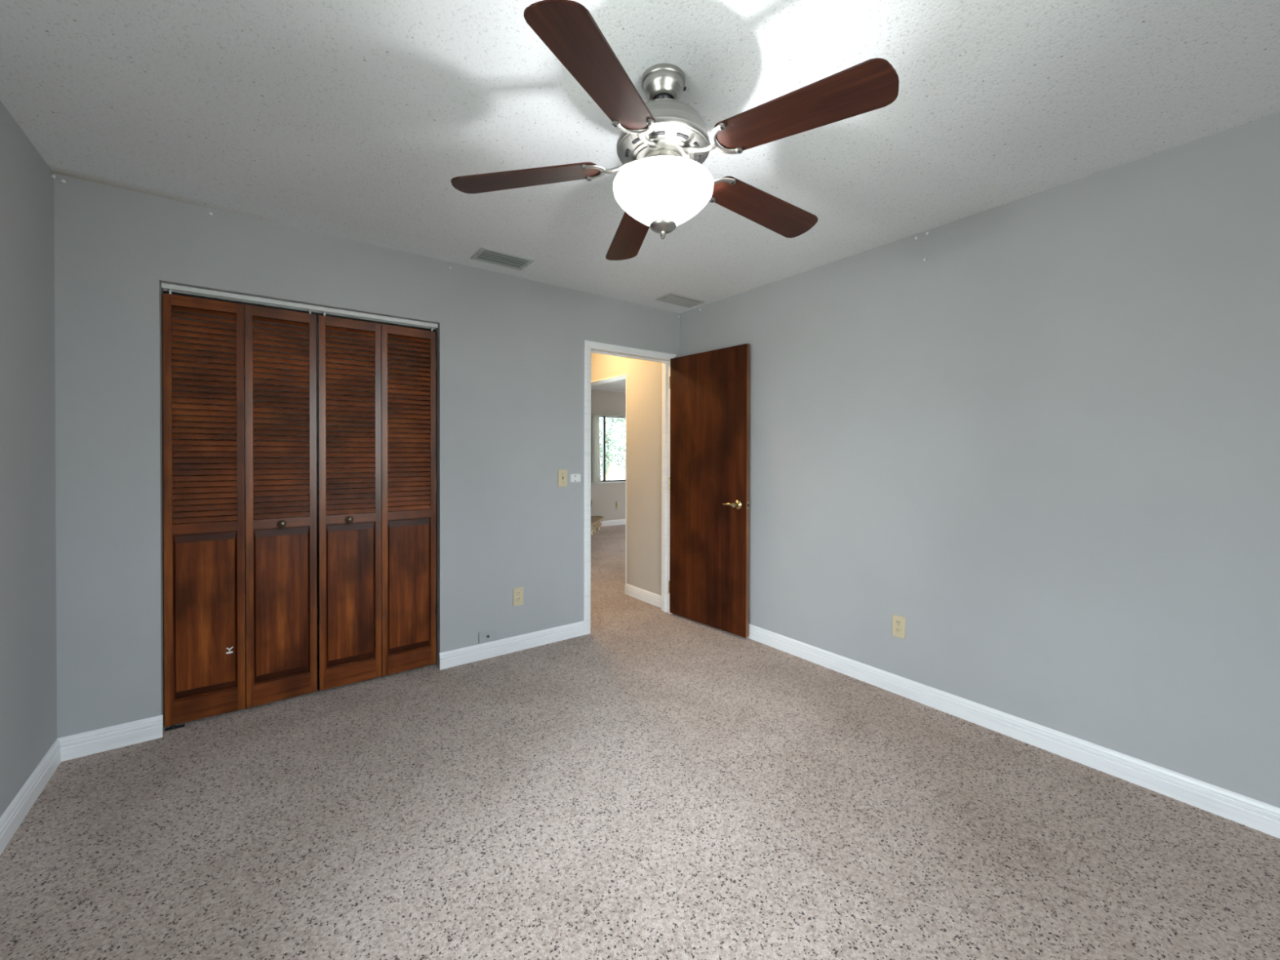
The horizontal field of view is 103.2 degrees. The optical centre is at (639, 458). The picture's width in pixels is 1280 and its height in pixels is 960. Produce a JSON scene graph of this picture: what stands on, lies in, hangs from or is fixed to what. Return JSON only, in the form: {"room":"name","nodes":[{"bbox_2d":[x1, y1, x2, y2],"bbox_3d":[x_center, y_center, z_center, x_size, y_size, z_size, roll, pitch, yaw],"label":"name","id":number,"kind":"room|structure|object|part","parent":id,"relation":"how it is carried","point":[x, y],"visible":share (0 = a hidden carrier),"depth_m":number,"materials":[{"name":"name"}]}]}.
{"room":"empty bedroom","nodes":[
{"label":"empty bedroom","id":0,"kind":"room"},
{"bbox_2d":[0,100,57,817],"bbox_3d":[-1.398,0.053,0.630,0.120,2.440,3.590,0,1,-37],"label":"wall","id":1,"kind":"structure","parent":0,"point":[28,537],"depth_m":1.84,"materials":[{"name":"grey paint"}]},
{"bbox_2d":[0,739,61,855],"bbox_3d":[-1.379,1.224,0.722,0.014,0.097,3.457,0,1,-37],"label":"baseboard","id":2,"kind":"structure","parent":1,"relation":"attached to","point":[14,815],"depth_m":1.82,"materials":[{"name":"white paint"}]},
{"bbox_2d":[163,290,435,653],"bbox_3d":[-1.985,0.035,2.988,2.000,2.440,0.670,0,1,-37],"label":"wall","id":3,"kind":"structure","parent":0,"point":[317,314],"depth_m":3.19,"materials":[{"name":"grey paint"}]},
{"bbox_2d":[53,173,679,737],"bbox_3d":[-1.082,0.035,3.175,3.670,2.440,0.110,0,1,-37],"label":"wall","id":4,"kind":"structure","parent":0,"point":[509,349],"depth_m":2.59,"materials":[{"name":"grey paint"}]},
{"bbox_2d":[161,281,437,329],"bbox_3d":[-1.712,-0.795,2.697,1.212,0.026,0.054,0,1,-37],"label":"door track","id":5,"kind":"object","parent":4,"relation":"attached to","point":[178,288],"visible":1,"depth_m":2.62,"materials":[{"name":"white metal"}]},
{"bbox_2d":[162,288,316,731],"bbox_3d":[-1.951,0.237,2.510,0.596,2.042,0.073,0,1,-37],"label":"closet door","id":6,"kind":"structure","parent":5,"relation":"hanging from","point":[215,643],"depth_m":2.50,"materials":[{"name":"brown wood"}]},
{"bbox_3d":[-2.083,0.239,2.435,0.296,2.000,0.028,0,0,-35],"label":"door","id":7,"kind":"part","parent":6,"relation":"part of","materials":[{"name":"brown wood"}]},
{"bbox_3d":[-2.083,0.742,2.437,0.238,0.779,0.018,0,0,-35],"label":"raised panel","id":8,"kind":"part","parent":6,"relation":"part of","materials":[{"name":"brown wood"}]},
{"bbox_3d":[-1.842,0.238,2.613,0.298,2.000,0.028,0,1,-38],"label":"door","id":9,"kind":"part","parent":6,"relation":"part of","materials":[{"name":"brown wood"}]},
{"bbox_3d":[-1.843,0.741,2.615,0.240,0.779,0.018,0,1,-38],"label":"raised panel","id":10,"kind":"part","parent":6,"relation":"part of","materials":[{"name":"brown wood"}]},
{"bbox_3d":[-1.823,0.332,2.586,0.037,0.037,0.040,0,1,-38],"label":"knob","id":11,"kind":"part","parent":6,"relation":"part of","materials":[{"name":"brown metal"}]},
{"bbox_2d":[318,311,436,690],"bbox_3d":[-1.462,0.226,2.874,0.600,2.022,0.071,0,1,-37],"label":"closet door","id":12,"kind":"structure","parent":5,"relation":"hanging from","point":[378,605],"depth_m":2.86,"materials":[{"name":"brown wood"}]},
{"bbox_3d":[-1.594,0.237,2.799,0.298,2.000,0.028,0,1,-36],"label":"door","id":13,"kind":"part","parent":12,"relation":"part of","materials":[{"name":"brown wood"}]},
{"bbox_3d":[-1.582,0.331,2.766,0.037,0.037,0.040,0,1,-36],"label":"knob","id":14,"kind":"part","parent":12,"relation":"part of","materials":[{"name":"brown metal"}]},
{"bbox_3d":[-1.594,0.741,2.801,0.240,0.779,0.018,0,1,-36],"label":"raised panel","id":15,"kind":"part","parent":12,"relation":"part of","materials":[{"name":"brown wood"}]},
{"bbox_3d":[-1.354,0.236,2.978,0.296,2.000,0.028,0,1,-38],"label":"door","id":16,"kind":"part","parent":12,"relation":"part of","materials":[{"name":"brown wood"}]},
{"bbox_3d":[-1.355,0.740,2.981,0.238,0.779,0.018,0,1,-38],"label":"raised panel","id":17,"kind":"part","parent":12,"relation":"part of","materials":[{"name":"brown wood"}]},
{"bbox_2d":[57,621,584,761],"bbox_3d":[-1.411,1.208,2.863,2.524,0.097,0.014,0,1,-37],"label":"baseboard","id":18,"kind":"structure","parent":4,"relation":"attached to","point":[95,741],"depth_m":2.29,"materials":[{"name":"white paint"}]},
{"bbox_2d":[478,628,497,644],"bbox_3d":[-0.958,1.120,3.200,0.117,0.072,0.012,0,1,-37],"label":"cable plate","id":19,"kind":"object","parent":4,"relation":"attached to","point":[489,635],"visible":1,"depth_m":3.20,"materials":[{"name":"grey plastic"}]},
{"bbox_2d":[513,586,523,606],"bbox_3d":[-0.795,0.901,3.322,0.072,0.117,0.009,0,1,-37],"label":"wall outlet","id":20,"kind":"object","parent":4,"relation":"attached to","point":[517,592],"visible":1,"depth_m":3.32,"materials":[{"name":"beige plastic"}]},
{"bbox_2d":[515,591,520,595],"bbox_3d":[-0.794,0.882,3.321,0.033,0.033,0.004,0,1,-37],"label":"socket","id":21,"kind":"object","parent":20,"relation":"attached to","point":[517,593],"depth_m":3.32,"materials":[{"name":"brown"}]},
{"bbox_2d":[558,469,567,486],"bbox_3d":[-0.531,0.134,3.507,0.072,0.117,0.019,0,1,-37],"label":"light switch","id":22,"kind":"object","parent":4,"relation":"attached to","point":[562,473],"visible":1,"depth_m":3.51,"materials":[{"name":"beige plastic"}]},
{"bbox_2d":[569,474,581,482],"bbox_3d":[-0.451,0.137,3.563,0.080,0.060,0.024,0,1,-37],"label":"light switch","id":23,"kind":"object","parent":4,"relation":"attached to","point":[573,477],"visible":1,"depth_m":3.56,"materials":[{"name":"white plastic"}]},
{"bbox_2d":[583,339,676,635],"bbox_3d":[-0.084,0.204,3.912,0.860,2.097,0.126,0,1,-37],"label":"door frame","id":24,"kind":"structure","parent":4,"relation":"attached to","point":[588,344],"depth_m":3.83,"materials":[{"name":"white paint"}]},
{"bbox_2d":[668,343,750,637],"bbox_3d":[0.480,0.220,3.778,0.090,2.034,0.772,0,1,-41],"label":"door","id":25,"kind":"structure","parent":24,"relation":"attached to","point":[708,481],"depth_m":3.74,"materials":[{"name":"brown wood"}]},
{"bbox_3d":[0.644,0.322,3.564,0.055,0.066,0.142,0,1,-41],"label":"handle","id":26,"kind":"part","parent":25,"relation":"part of","materials":[{"name":"gold metal"}]},
{"bbox_2d":[591,389,626,520],"bbox_3d":[0.387,-0.010,9.982,6.930,2.440,0.120,0,1,-37],"label":"wall","id":27,"kind":"structure","parent":0,"point":[604,496],"depth_m":9.19,"materials":[{"name":"grey paint"}]},
{"bbox_2d":[595,415,626,483],"bbox_3d":[0.225,-0.170,9.822,2.820,1.207,0.100,0,1,-37],"label":"window","id":28,"kind":"structure","parent":27,"relation":"in","point":[603,481],"depth_m":9.18,"materials":[{"name":"grey metal"}]},
{"bbox_2d":[591,413,626,483],"bbox_3d":[0.260,-0.186,9.742,2.880,1.215,0.050,0,1,-37],"label":"vertical blind","id":29,"kind":"object","parent":28,"relation":"attached to","point":[595,423],"visible":0.74,"depth_m":8.96,"materials":[{"name":"grey plastic"}]},
{"bbox_3d":[0.239,0.423,9.806,2.820,0.021,0.050,0,1,-37],"label":"sill","id":30,"kind":"part","parent":28,"relation":"part of","materials":[{"name":"white paint"}]},
{"bbox_2d":[601,519,625,526],"bbox_3d":[1.218,1.160,10.529,4.950,0.097,0.014,0,1,-37],"label":"baseboard","id":31,"kind":"structure","parent":27,"relation":"attached to","point":[620,522],"depth_m":9.25,"materials":[{"name":"white paint"}]},
{"bbox_2d":[616,502,619,508],"bbox_3d":[-0.406,0.853,9.317,0.072,0.117,0.009,0,1,-37],"label":"wall outlet","id":32,"kind":"object","parent":27,"relation":"attached to","point":[617,503],"visible":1,"depth_m":9.31,"materials":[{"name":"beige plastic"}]},
{"bbox_2d":[591,352,662,595],"bbox_3d":[-1.067,0.015,6.038,0.120,2.440,4.460,0,1,-37],"label":"wall","id":33,"kind":"structure","parent":0,"point":[644,378],"depth_m":4.48,"materials":[{"name":"beige paint"}]},
{"bbox_2d":[591,373,626,582],"bbox_3d":[-0.394,0.178,5.137,0.132,1.930,1.072,0,1,-37],"label":"trim","id":34,"kind":"structure","parent":33,"relation":"attached to","point":[624,375],"depth_m":4.68,"materials":[{"name":"white paint"}]},
{"bbox_2d":[624,583,661,608],"bbox_3d":[0.037,1.200,4.452,0.014,0.097,0.580,0,1,-37],"label":"baseboard","id":35,"kind":"structure","parent":33,"relation":"attached to","point":[646,596],"depth_m":4.45,"materials":[{"name":"white paint"}]},
{"bbox_2d":[0,524,1279,959],"bbox_3d":[1.186,1.294,5.516,11.400,0.100,8.310,0,1,-37],"label":"floor","id":36,"kind":"structure","parent":0,"point":[652,783],"depth_m":1.70,"materials":[{"name":"beige carpet"}]},
{"bbox_2d":[591,515,604,535],"bbox_3d":[-1.109,1.121,7.974,1.905,0.200,1.317,0,1,-37],"label":"stone hearth","id":37,"kind":"object","parent":36,"relation":"on","point":[596,521],"visible":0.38,"depth_m":8.50,"materials":[{"name":"beige stone"}]},
{"bbox_2d":[0,0,1279,392],"bbox_3d":[1.192,-1.256,5.498,11.400,0.120,8.310,0,1,-37],"label":"ceiling","id":38,"kind":"structure","parent":0,"point":[355,120],"depth_m":1.69,"materials":[{"name":"white paint"}]},
{"bbox_2d":[470,247,534,270],"bbox_3d":[-0.812,-1.177,3.004,0.319,0.010,0.200,0,1,-37],"label":"ceiling vent","id":39,"kind":"object","parent":38,"relation":"in","point":[484,255],"visible":1,"depth_m":2.99,"materials":[{"name":"grey metal"}]},
{"bbox_2d":[450,0,899,260],"bbox_3d":[0.111,-0.925,1.581,1.250,0.490,1.272,0,1,-37],"label":"ceiling fan","id":40,"kind":"object","parent":38,"relation":"hanging from","point":[662,139],"visible":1,"depth_m":1.44,"materials":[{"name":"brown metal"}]},
{"bbox_3d":[-0.359,-0.885,1.601,0.470,0.006,0.140,-5,10,4],"label":"blade","id":41,"kind":"part","parent":40,"relation":"part of","materials":[{"name":"brown wood"}]},
{"bbox_3d":[-0.090,-0.881,1.170,0.140,0.006,0.470,11,9,21],"label":"blade","id":42,"kind":"part","parent":40,"relation":"part of","materials":[{"name":"brown wood"}]},
{"bbox_3d":[-0.093,-0.903,1.582,0.169,0.026,0.123,-5,10,4],"label":"blade arm","id":43,"kind":"part","parent":40,"relation":"part of","materials":[{"name":"silver metal"}]},
{"bbox_3d":[-0.033,-0.887,1.989,0.140,0.006,0.470,-11,-2,-15],"label":"blade","id":44,"kind":"part","parent":40,"relation":"part of","materials":[{"name":"brown wood"}]},
{"bbox_3d":[0.009,-0.902,1.417,0.123,0.026,0.169,11,9,21],"label":"blade arm","id":45,"kind":"part","parent":40,"relation":"part of","materials":[{"name":"silver metal"}]},
{"bbox_3d":[0.032,-0.904,1.730,0.123,0.026,0.169,-11,-2,-15],"label":"blade arm","id":46,"kind":"part","parent":40,"relation":"part of","materials":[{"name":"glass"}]},
{"bbox_3d":[0.071,-0.780,1.571,0.008,0.129,0.008,0,1,-37],"label":"rod","id":47,"kind":"part","parent":40,"relation":"part of","materials":[{"name":"glass"}]},
{"bbox_3d":[0.072,-0.936,1.570,0.273,0.032,0.273,0,1,-37],"label":"vent plate","id":48,"kind":"part","parent":40,"relation":"part of","materials":[{"name":"silver metal"}]},
{"bbox_3d":[0.081,-0.804,1.571,0.036,0.042,0.036,0,1,-37],"label":"bulb","id":49,"kind":"part","parent":40,"relation":"part of","materials":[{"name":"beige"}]},
{"bbox_3d":[0.212,-0.903,1.657,0.169,0.026,0.123,6,-13,-32],"label":"blade arm","id":50,"kind":"part","parent":40,"relation":"part of","materials":[{"name":"silver metal"}]},
{"bbox_3d":[0.198,-0.902,1.463,0.169,0.026,0.123,7,-6,40],"label":"blade arm","id":51,"kind":"part","parent":40,"relation":"part of","materials":[{"name":"silver metal"}]},
{"bbox_3d":[0.438,-0.885,1.799,0.470,0.006,0.140,6,-13,-32],"label":"blade","id":52,"kind":"part","parent":40,"relation":"part of","materials":[{"name":"brown wood"}]},
{"bbox_3d":[0.402,-0.881,1.293,0.470,0.006,0.140,7,-6,40],"label":"blade","id":53,"kind":"part","parent":40,"relation":"part of","materials":[{"name":"brown wood"}]},
{"bbox_2d":[655,293,705,307],"bbox_3d":[0.302,-1.181,3.798,0.344,0.009,0.182,0,1,-37],"label":"ceiling vent","id":54,"kind":"object","parent":38,"relation":"in","point":[670,298],"visible":1,"depth_m":3.78,"materials":[{"name":"grey metal"}]},
{"bbox_2d":[680,111,1279,808],"bbox_3d":[1.447,0.044,2.755,0.120,2.440,3.590,0,1,-37],"label":"wall","id":55,"kind":"structure","parent":0,"point":[1045,443],"depth_m":2.19,"materials":[{"name":"grey paint"}]},
{"bbox_2d":[892,614,905,639],"bbox_3d":[1.390,0.902,2.727,0.009,0.117,0.072,0,1,-37],"label":"wall outlet","id":56,"kind":"object","parent":55,"relation":"attached to","point":[898,622],"visible":1,"depth_m":2.72,"materials":[{"name":"beige plastic"}]},
{"bbox_2d":[895,626,902,633],"bbox_3d":[1.388,0.922,2.726,0.004,0.033,0.033,0,1,-37],"label":"socket","id":57,"kind":"object","parent":56,"relation":"attached to","point":[898,629],"depth_m":2.72,"materials":[{"name":"brown plastic"}]},
{"bbox_2d":[895,620,902,626],"bbox_3d":[1.388,0.883,2.726,0.004,0.033,0.033,0,1,-37],"label":"socket","id":58,"kind":"object","parent":56,"relation":"attached to","point":[898,623],"depth_m":2.72,"materials":[{"name":"brown plastic"}]},
{"bbox_2d":[747,623,1279,838],"bbox_3d":[1.361,1.216,2.763,0.014,0.097,3.450,0,1,-37],"label":"baseboard","id":59,"kind":"structure","parent":55,"relation":"attached to","point":[1264,817],"depth_m":2.17,"materials":[{"name":"white paint"}]},
{"label":"outside","id":60,"kind":"structure","parent":0,"visible":0},
{"bbox_2d":[600,463,625,479],"bbox_3d":[-14.028,1.233,40.097,100.000,0.100,65.250,0,1,-37],"label":"ground","id":61,"kind":"structure","parent":60,"point":[614,475],"depth_m":38.94,"materials":[{"name":"white"}]},
{"bbox_2d":[599,417,626,479],"bbox_3d":[-1.761,-1.174,21.500,3.858,5.088,5.588,0,0,35],"label":"tree","id":62,"kind":"object","parent":61,"relation":"on","point":[610,428],"visible":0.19,"depth_m":21.21,"materials":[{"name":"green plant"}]},
{"bbox_2d":[600,417,626,479],"bbox_3d":[-0.635,-2.036,31.315,6.056,6.673,4.679,0,1,-37],"label":"tree","id":63,"kind":"object","parent":61,"relation":"on","point":[615,418],"visible":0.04,"depth_m":30.78,"materials":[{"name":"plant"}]}
]}

